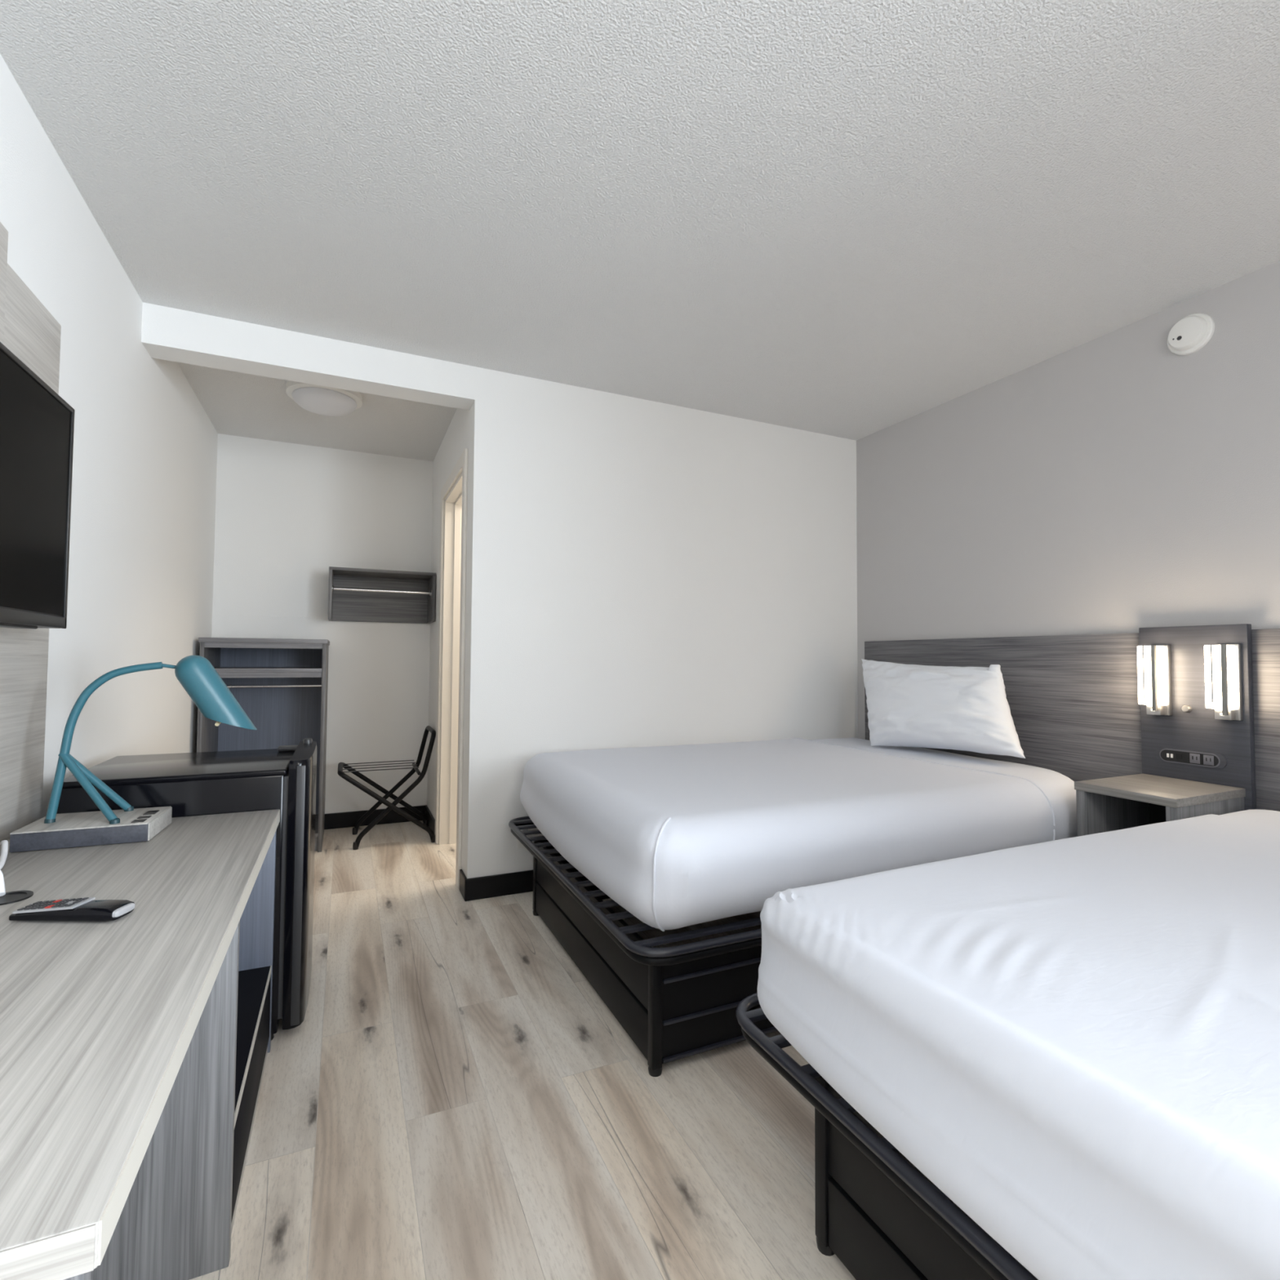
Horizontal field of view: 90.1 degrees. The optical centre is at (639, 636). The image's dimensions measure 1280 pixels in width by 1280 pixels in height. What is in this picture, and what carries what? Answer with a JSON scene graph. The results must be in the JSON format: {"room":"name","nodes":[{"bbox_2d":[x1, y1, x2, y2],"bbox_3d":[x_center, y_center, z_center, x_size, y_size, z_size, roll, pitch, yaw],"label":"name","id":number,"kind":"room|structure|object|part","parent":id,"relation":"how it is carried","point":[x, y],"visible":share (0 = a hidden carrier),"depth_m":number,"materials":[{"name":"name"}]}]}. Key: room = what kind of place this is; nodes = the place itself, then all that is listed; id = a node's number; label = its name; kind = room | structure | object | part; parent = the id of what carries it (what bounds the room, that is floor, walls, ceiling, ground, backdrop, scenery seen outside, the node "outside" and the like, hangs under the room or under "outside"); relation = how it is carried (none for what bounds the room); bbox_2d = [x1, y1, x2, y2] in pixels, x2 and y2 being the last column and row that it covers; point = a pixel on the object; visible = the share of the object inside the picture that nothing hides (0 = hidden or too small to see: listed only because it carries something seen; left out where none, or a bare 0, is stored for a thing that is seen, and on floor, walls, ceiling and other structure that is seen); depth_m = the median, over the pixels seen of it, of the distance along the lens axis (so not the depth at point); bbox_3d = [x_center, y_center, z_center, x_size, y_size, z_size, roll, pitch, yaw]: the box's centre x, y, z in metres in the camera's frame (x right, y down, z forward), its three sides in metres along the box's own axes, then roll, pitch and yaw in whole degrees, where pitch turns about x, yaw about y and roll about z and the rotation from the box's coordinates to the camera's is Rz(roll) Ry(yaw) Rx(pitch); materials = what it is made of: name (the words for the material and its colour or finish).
{"room":"hotel room","nodes":[
{"label":"hotel room","id":0,"kind":"room"},
{"bbox_2d":[0,53,217,817],"bbox_3d":[-1.275,-0.107,0.902,0.100,2.440,6.598,1,-2,-25],"label":"wall","id":1,"kind":"structure","parent":0,"point":[143,517],"depth_m":2.17,"materials":[{"name":"white paint"}]},
{"bbox_2d":[0,222,61,842],"bbox_3d":[-1.111,0.111,0.744,0.074,1.956,2.086,1,-2,-25],"label":"wall panel","id":2,"kind":"object","parent":1,"relation":"attached to","point":[28,329],"visible":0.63,"depth_m":1.55,"materials":[{"name":"laminate"}]},
{"bbox_2d":[0,342,75,629],"bbox_3d":[-1.174,-0.290,1.065,0.066,0.526,0.938,1,-2,-25],"label":"television","id":3,"kind":"object","parent":2,"relation":"attached to","point":[37,424],"visible":1,"depth_m":1.33,"materials":[{"name":"black plastic"}]},
{"bbox_2d":[211,433,433,813],"bbox_3d":[-0.974,0.028,4.615,3.752,2.440,0.100,1,-2,-25],"label":"wall","id":4,"kind":"structure","parent":0,"point":[286,513],"depth_m":4.12,"materials":[{"name":"white paint"}]},
{"bbox_2d":[324,804,426,829],"bbox_3d":[-2.003,1.173,4.042,1.251,0.098,0.012,1,-2,-25],"label":"baseboard","id":5,"kind":"structure","parent":4,"relation":"attached to","point":[349,819],"depth_m":4.13,"materials":[{"name":"black plastic"}]},
{"bbox_2d":[328,566,435,623],"bbox_3d":[-1.649,-0.253,4.092,0.617,0.312,0.295,1,-2,-25],"label":"wall shelf","id":6,"kind":"object","parent":4,"relation":"attached to","point":[354,594],"visible":1,"depth_m":4.17,"materials":[{"name":"grey laminate"}]},
{"bbox_3d":[-1.621,-0.287,4.032,0.581,0.018,0.019,1,-2,-25],"label":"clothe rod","id":7,"kind":"part","parent":6,"relation":"part of","materials":[{"name":"silver metal"}]},
{"bbox_2d":[426,408,470,870],"bbox_3d":[-1.068,-0.005,3.720,0.130,2.440,1.447,1,-2,-25],"label":"wall","id":8,"kind":"structure","parent":0,"point":[455,440],"depth_m":4.00,"materials":[{"name":"white paint"}]},
{"bbox_2d":[425,804,435,834],"bbox_3d":[-1.329,1.178,4.059,0.012,0.098,0.543,1,-2,-25],"label":"baseboard","id":9,"kind":"structure","parent":8,"relation":"attached to","point":[431,821],"depth_m":4.05,"materials":[{"name":"black plastic"}]},
{"bbox_2d":[439,472,462,844],"bbox_3d":[-0.959,0.190,3.479,0.135,2.035,0.730,1,-2,-25],"label":"door","id":10,"kind":"structure","parent":8,"relation":"in","point":[453,501],"depth_m":3.78,"materials":[{"name":"white paint"}]},
{"bbox_2d":[435,448,467,888],"bbox_3d":[-1.027,0.153,3.448,0.016,2.105,0.870,1,-2,-25],"label":"trim","id":11,"kind":"structure","parent":8,"relation":"attached to","point":[461,466],"depth_m":3.10,"materials":[{"name":"white paint"}]},
{"bbox_2d":[459,869,466,899],"bbox_3d":[-0.814,1.141,2.939,0.012,0.098,0.144,1,-2,-25],"label":"baseboard","id":12,"kind":"structure","parent":8,"relation":"attached to","point":[462,877],"depth_m":2.93,"materials":[{"name":"black plastic"}]},
{"bbox_2d":[141,302,857,878],"bbox_3d":[-0.278,-0.017,3.222,3.652,2.440,0.140,1,-2,-25],"label":"wall","id":13,"kind":"structure","parent":0,"point":[641,572],"depth_m":3.23,"materials":[{"name":"white paint"}]},
{"bbox_2d":[464,870,533,901],"bbox_3d":[0.264,1.162,3.349,2.313,0.098,0.012,1,-2,-25],"label":"baseboard","id":14,"kind":"structure","parent":13,"relation":"attached to","point":[510,883],"depth_m":2.92,"materials":[{"name":"black plastic"}]},
{"bbox_2d":[190,820,856,1279],"bbox_3d":[0.376,1.180,1.620,3.752,0.060,6.598,1,-2,-25],"label":"floor","id":15,"kind":"structure","parent":0,"point":[452,1097],"depth_m":1.50,"materials":[{"name":"brown wood"}]},
{"bbox_2d":[0,808,279,1279],"bbox_3d":[-0.968,0.789,1.022,0.551,0.662,1.459,1,-2,-25],"label":"desk","id":16,"kind":"object","parent":15,"relation":"on","point":[135,1046],"visible":0.93,"depth_m":0.98,"materials":[{"name":"grey laminate"}]},
{"bbox_2d":[0,840,8,896],"bbox_3d":[-1.264,0.440,1.244,0.046,0.048,0.353,2,-3,-44],"label":"power cable","id":17,"kind":"object","parent":16,"relation":"on","point":[4,844],"visible":1,"depth_m":1.29,"materials":[{"name":"white plastic"}]},
{"bbox_2d":[8,897,135,921],"bbox_3d":[-0.930,0.448,1.049,0.177,0.026,0.051,0,-2,1],"label":"remote control","id":18,"kind":"object","parent":16,"relation":"on","point":[79,909],"visible":1,"depth_m":1.03,"materials":[{"name":"black plastic"}]},
{"bbox_3d":[-0.686,0.788,0.394,0.524,0.623,0.032,1,-2,-25],"label":"panel","id":19,"kind":"part","parent":16,"relation":"part of","materials":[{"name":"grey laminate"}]},
{"bbox_2d":[9,806,172,852],"bbox_3d":[-1.290,0.453,1.519,0.250,0.044,0.180,1,-2,-22],"label":"lamp base","id":20,"kind":"object","parent":16,"relation":"on","point":[76,829],"visible":0.96,"depth_m":1.46,"materials":[{"name":"laminate"}]},
{"bbox_2d":[131,818,146,822],"bbox_3d":[-1.174,0.432,1.498,0.024,0.002,0.026,1,-2,-22],"label":"socket","id":21,"kind":"object","parent":20,"relation":"attached to","point":[134,820],"depth_m":1.49,"materials":[{"name":"black plastic"}]},
{"bbox_2d":[137,815,151,818],"bbox_3d":[-1.188,0.433,1.532,0.024,0.002,0.020,1,-2,-22],"label":"socket","id":22,"kind":"object","parent":20,"relation":"attached to","point":[138,816],"depth_m":1.53,"materials":[{"name":"black plastic"}]},
{"bbox_2d":[44,655,257,824],"bbox_3d":[-1.186,0.240,1.573,0.420,0.390,0.158,1,-2,-25],"label":"desk lamp","id":23,"kind":"object","parent":20,"relation":"on","point":[196,674],"visible":1,"depth_m":1.57,"materials":[{"name":"teal metal"}]},
{"bbox_3d":[-1.284,0.350,1.486,0.148,0.162,0.017,0,-2,5],"label":"leg","id":24,"kind":"part","parent":23,"relation":"part of","materials":[{"name":"teal metal"}]},
{"bbox_3d":[-1.316,0.352,1.546,0.017,0.162,0.142,-1,-2,33],"label":"leg","id":25,"kind":"part","parent":23,"relation":"part of","materials":[{"name":"teal metal"}]},
{"bbox_3d":[-1.278,0.245,1.529,0.213,0.370,0.018,1,-2,-25],"label":"arm","id":26,"kind":"part","parent":23,"relation":"part of","materials":[{"name":"teal metal"}]},
{"bbox_3d":[-1.076,0.144,1.626,0.180,0.193,0.079,1,-2,-25],"label":"lamp shade","id":27,"kind":"part","parent":23,"relation":"part of","materials":[{"name":"teal metal"}]},
{"bbox_3d":[-1.086,0.172,1.620,0.082,0.113,0.043,1,-2,-25],"label":"spiral bulb","id":28,"kind":"part","parent":23,"relation":"part of","materials":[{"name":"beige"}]},
{"bbox_2d":[142,809,159,814],"bbox_3d":[-1.207,0.435,1.578,0.024,0.002,0.040,1,-2,-22],"label":"socket","id":29,"kind":"object","parent":20,"relation":"attached to","point":[149,811],"depth_m":1.58,"materials":[{"name":"black plastic"}]},
{"bbox_3d":[-0.892,1.007,1.460,0.020,0.169,0.656,1,-2,-25],"label":"drawer","id":30,"kind":"part","parent":16,"relation":"part of","materials":[{"name":"black"}]},
{"bbox_2d":[234,965,270,1112],"bbox_3d":[-1.112,0.904,1.362,0.502,0.018,0.660,1,-2,-25],"label":"shelf","id":31,"kind":"object","parent":16,"relation":"attached to","point":[254,981],"depth_m":1.53,"materials":[{"name":"black"}]},
{"bbox_2d":[56,737,316,1040],"bbox_3d":[-1.325,0.748,1.947,0.585,0.805,0.492,1,-2,-25],"label":"mini fridge","id":32,"kind":"object","parent":15,"relation":"on","point":[283,778],"visible":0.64,"depth_m":1.82,"materials":[{"name":"black plastic"},{"name":"black metal"}]},
{"bbox_3d":[-1.353,0.392,1.947,0.520,0.017,0.490,1,-2,-25],"label":"plate","id":33,"kind":"part","parent":32,"relation":"part of","materials":[{"name":"black metal"}]},
{"bbox_3d":[-0.982,0.741,1.835,0.022,0.735,0.003,1,-2,-25],"label":"door trim","id":34,"kind":"part","parent":32,"relation":"part of","materials":[{"name":"grey rubber"}]},
{"bbox_3d":[-1.087,0.746,2.058,0.060,0.760,0.490,1,-2,-25],"label":"fridge door","id":35,"kind":"part","parent":32,"relation":"part of","materials":[{"name":"black metal"}]},
{"bbox_2d":[196,637,329,852],"bbox_3d":[-2.156,0.613,3.700,0.612,1.190,0.513,1,-2,-25],"label":"wardrobe","id":36,"kind":"object","parent":15,"relation":"on","point":[281,685],"visible":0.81,"depth_m":3.87,"materials":[{"name":"laminate"}]},
{"bbox_3d":[-2.421,0.619,3.582,0.020,1.166,0.505,1,-2,-25],"label":"panel","id":37,"kind":"part","parent":36,"relation":"part of","materials":[{"name":"grey laminate"}]},
{"bbox_3d":[-2.054,0.050,3.506,0.560,0.029,0.018,1,-2,-25],"label":"rail","id":38,"kind":"part","parent":36,"relation":"part of","materials":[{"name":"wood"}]},
{"bbox_2d":[214,666,322,672],"bbox_3d":[-2.152,0.193,3.712,0.560,0.022,0.488,1,-2,-25],"label":"shelf","id":39,"kind":"object","parent":36,"relation":"attached to","point":[219,669],"depth_m":3.53,"materials":[{"name":"laminate"}]},
{"bbox_3d":[-2.056,0.211,3.502,0.560,0.028,0.018,1,-2,-25],"label":"shelf rail","id":40,"kind":"part","parent":36,"relation":"part of","materials":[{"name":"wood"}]},
{"bbox_3d":[-2.260,0.618,3.926,0.560,1.136,0.015,1,-2,-25],"label":"panel","id":41,"kind":"part","parent":36,"relation":"part of","materials":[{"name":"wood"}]},
{"bbox_3d":[-2.092,0.279,3.577,0.560,0.014,0.014,1,-2,-25],"label":"hanging rail","id":42,"kind":"part","parent":36,"relation":"part of","materials":[{"name":"silver metal"}]},
{"bbox_3d":[-2.071,1.159,3.488,0.560,0.085,0.015,1,-2,-25],"label":"kick plate","id":43,"kind":"part","parent":36,"relation":"part of","materials":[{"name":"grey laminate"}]},
{"bbox_3d":[-2.158,1.113,3.679,0.560,0.020,0.488,1,-2,-25],"label":"floor panel","id":44,"kind":"part","parent":36,"relation":"part of","materials":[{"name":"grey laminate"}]},
{"bbox_3d":[-1.894,0.631,3.824,0.020,1.166,0.505,1,-2,-25],"label":"panel","id":45,"kind":"part","parent":36,"relation":"part of","materials":[{"name":"grey laminate"}]},
{"bbox_2d":[337,725,435,849],"bbox_3d":[-1.534,0.891,3.868,0.540,0.655,0.421,1,-2,-25],"label":"luggage rack","id":46,"kind":"object","parent":15,"relation":"on","point":[424,825],"visible":1,"depth_m":3.80,"materials":[{"name":"black metal"}]},
{"bbox_3d":[-1.536,0.994,3.864,0.537,0.448,0.417,1,-2,-25],"label":"crossed frame","id":47,"kind":"part","parent":46,"relation":"part of","materials":[{"name":"black metal"}]},
{"bbox_2d":[508,816,777,1076],"bbox_3d":[0.644,1.012,2.688,2.109,0.357,1.497,1,-2,-25],"label":"frame","id":48,"kind":"object","parent":15,"relation":"on","point":[679,1002],"visible":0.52,"depth_m":1.77,"materials":[{"name":"black metal"}]},
{"bbox_3d":[-0.438,1.017,2.727,0.030,0.299,0.030,1,-2,-25],"label":"post","id":49,"kind":"part","parent":48,"relation":"part of","materials":[{"name":"black metal"}]},
{"bbox_3d":[0.455,1.038,3.135,1.934,0.290,0.014,1,-2,-25],"label":"panel","id":50,"kind":"part","parent":48,"relation":"part of","materials":[{"name":"black metal"}]},
{"bbox_3d":[-0.202,1.085,2.204,0.018,0.120,1.115,1,-2,-25],"label":"foot panel","id":51,"kind":"part","parent":48,"relation":"part of","materials":[{"name":"black metal"}]},
{"bbox_3d":[-0.200,0.936,2.209,0.016,0.162,1.115,1,-2,-25],"label":"foot panel","id":52,"kind":"part","parent":48,"relation":"part of","materials":[{"name":"black metal"}]},
{"bbox_3d":[0.645,0.844,2.694,2.109,0.021,1.497,1,-2,-25],"label":"rail","id":53,"kind":"part","parent":48,"relation":"part of","materials":[{"name":"black metal"}]},
{"bbox_3d":[0.648,0.868,2.695,2.096,0.024,1.478,1,-2,-25],"label":"rail","id":54,"kind":"part","parent":48,"relation":"part of","materials":[{"name":"black metal"}]},
{"bbox_3d":[0.040,0.983,1.688,0.030,0.299,0.030,1,-2,-25],"label":"post","id":55,"kind":"part","parent":48,"relation":"part of","materials":[{"name":"black metal"}]},
{"bbox_3d":[0.931,1.004,2.099,1.934,0.290,0.014,1,-2,-25],"label":"panel","id":56,"kind":"part","parent":48,"relation":"part of","materials":[{"name":"black metal"}]},
{"bbox_2d":[520,737,1076,931],"bbox_3d":[0.636,0.677,2.696,2.095,0.304,1.522,1,-2,-25],"label":"mattress","id":57,"kind":"object","parent":48,"relation":"on","point":[685,835],"visible":0.92,"depth_m":2.02,"materials":[{"name":"white fabric"}]},
{"bbox_2d":[861,658,1025,758],"bbox_3d":[1.387,0.334,3.111,0.300,0.444,1.020,1,-2,-25],"label":"pillow","id":58,"kind":"object","parent":57,"relation":"on","point":[964,708],"visible":1,"depth_m":2.95,"materials":[{"name":"white fabric"}]},
{"bbox_2d":[735,992,1038,1279],"bbox_3d":[1.403,0.960,1.123,2.039,0.357,1.482,1,-2,-25],"label":"frame","id":59,"kind":"object","parent":15,"relation":"on","point":[881,1216],"visible":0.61,"depth_m":1.05,"materials":[{"name":"black metal"}]},
{"bbox_3d":[0.346,0.967,1.189,0.030,0.299,0.030,1,-2,-25],"label":"post","id":60,"kind":"part","parent":59,"relation":"part of","materials":[{"name":"black metal"}]},
{"bbox_3d":[0.585,1.035,0.661,0.018,0.120,1.124,1,-2,-25],"label":"foot panel","id":61,"kind":"part","parent":59,"relation":"part of","materials":[{"name":"black metal"}]},
{"bbox_3d":[0.587,0.886,0.667,0.016,0.162,1.124,1,-2,-25],"label":"foot panel","id":62,"kind":"part","parent":59,"relation":"part of","materials":[{"name":"black metal"}]},
{"bbox_2d":[757,808,1279,1279],"bbox_3d":[1.399,0.635,1.065,2.070,0.266,1.421,1,-2,-25],"label":"mattress","id":63,"kind":"object","parent":59,"relation":"on","point":[1075,1041],"visible":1,"depth_m":0.86,"materials":[{"name":"white fabric"}]},
{"bbox_2d":[0,0,1279,461],"bbox_3d":[0.392,-1.318,1.709,3.752,0.060,6.598,1,-2,-25],"label":"ceiling","id":64,"kind":"structure","parent":0,"point":[853,220],"depth_m":1.79,"materials":[{"name":"white paint"}]},
{"bbox_2d":[285,380,362,416],"bbox_3d":[-1.609,-1.196,3.263,0.350,0.098,0.350,1,-2,-25],"label":"ceiling lamp","id":65,"kind":"object","parent":64,"relation":"attached to","point":[317,399],"visible":0.98,"depth_m":3.18,"materials":[{"name":"white glass"}]},
{"bbox_2d":[856,260,1279,739],"bbox_3d":[2.393,-0.056,1.665,0.100,2.440,4.921,1,-2,-25],"label":"wall","id":66,"kind":"structure","parent":0,"point":[1117,481],"depth_m":2.66,"materials":[{"name":"grey paint"}]},
{"bbox_2d":[864,632,1142,782],"bbox_3d":[1.678,0.447,3.041,0.025,0.884,1.623,1,-2,-25],"label":"headboard","id":67,"kind":"object","parent":66,"relation":"attached to","point":[1073,700],"visible":0.27,"depth_m":2.73,"materials":[{"name":"laminate"}]},
{"bbox_2d":[1074,623,1256,836],"bbox_3d":[1.801,0.384,2.206,0.448,0.852,0.324,1,-2,-25],"label":"nightstand","id":68,"kind":"object","parent":66,"relation":"attached to","point":[1164,792],"depth_m":2.25,"materials":[{"name":"laminate"}]},
{"bbox_3d":[1.727,0.663,2.319,0.412,0.240,0.028,1,-2,-25],"label":"panel","id":69,"kind":"part","parent":68,"relation":"part of","materials":[{"name":"grey laminate"}]},
{"bbox_2d":[1137,644,1172,715],"bbox_3d":[1.895,0.161,2.357,0.098,0.258,0.066,1,-2,-25],"label":"wall sconce","id":70,"kind":"object","parent":68,"relation":"attached to","point":[1153,661],"visible":1,"depth_m":2.34,"materials":[{"name":"white plastic"}]},
{"bbox_2d":[1137,645,1165,705],"bbox_3d":[1.888,0.143,2.359,0.070,0.215,0.057,1,-2,-25],"label":"diffuser","id":71,"kind":"object","parent":70,"relation":"attached to","point":[1151,660],"depth_m":2.34,"materials":[{"name":"white"}]},
{"bbox_3d":[1.965,0.260,2.297,0.018,0.026,0.026,1,-2,-25],"label":"round knob","id":72,"kind":"part","parent":68,"relation":"part of","materials":[{"name":"silver metal"}]},
{"bbox_2d":[1155,746,1226,768],"bbox_3d":[1.970,0.434,2.287,0.009,0.054,0.212,1,-2,-25],"label":"power outlet","id":73,"kind":"object","parent":68,"relation":"attached to","point":[1184,757],"visible":1,"depth_m":2.28,"materials":[{"name":"plastic"}]},
{"bbox_2d":[1177,753,1181,759],"bbox_3d":[1.954,0.436,2.315,0.002,0.020,0.014,1,-2,-25],"label":"switch","id":74,"kind":"object","parent":73,"relation":"attached to","point":[1179,755],"depth_m":2.31,"materials":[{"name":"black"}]},
{"bbox_2d":[1189,753,1199,764],"bbox_3d":[1.974,0.434,2.273,0.002,0.034,0.030,1,-2,-25],"label":"socket","id":75,"kind":"object","parent":73,"relation":"attached to","point":[1194,758],"depth_m":2.27,"materials":[{"name":"black plastic"}]},
{"bbox_2d":[1203,755,1213,765],"bbox_3d":[1.990,0.433,2.236,0.002,0.034,0.030,1,-2,-25],"label":"socket","id":76,"kind":"object","parent":73,"relation":"attached to","point":[1208,760],"depth_m":2.24,"materials":[{"name":"black plastic"}]},
{"bbox_3d":[1.991,0.388,2.293,0.031,0.852,0.324,1,-2,-25],"label":"panel","id":77,"kind":"part","parent":68,"relation":"part of","materials":[{"name":"wood"}]},
{"bbox_3d":[1.841,0.655,2.073,0.412,0.240,0.028,1,-2,-25],"label":"panel","id":78,"kind":"part","parent":68,"relation":"part of","materials":[{"name":"grey laminate"}]},
{"bbox_2d":[1204,644,1243,720],"bbox_3d":[1.981,0.154,2.172,0.098,0.258,0.066,1,-2,-25],"label":"wall sconce","id":79,"kind":"object","parent":68,"relation":"attached to","point":[1223,662],"visible":1,"depth_m":2.15,"materials":[{"name":"white"}]},
{"bbox_2d":[1204,644,1235,709],"bbox_3d":[1.974,0.137,2.174,0.070,0.215,0.057,1,-2,-25],"label":"diffuser","id":80,"kind":"object","parent":79,"relation":"attached to","point":[1220,660],"depth_m":2.15,"materials":[{"name":"white"}]},
{"bbox_2d":[1167,312,1214,355],"bbox_3d":[2.019,-1.117,2.355,0.048,0.142,0.142,1,-2,-25],"label":"smoke detector","id":81,"kind":"object","parent":66,"relation":"attached to","point":[1193,331],"visible":1,"depth_m":2.33,"materials":[{"name":"white plastic"}]},
{"bbox_2d":[1251,628,1279,811],"bbox_3d":[2.375,0.397,1.526,0.025,0.884,1.710,1,-2,-25],"label":"headboard","id":82,"kind":"object","parent":66,"relation":"attached to","point":[1266,642],"visible":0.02,"depth_m":2.13,"materials":[{"name":"laminate"}]}
]}

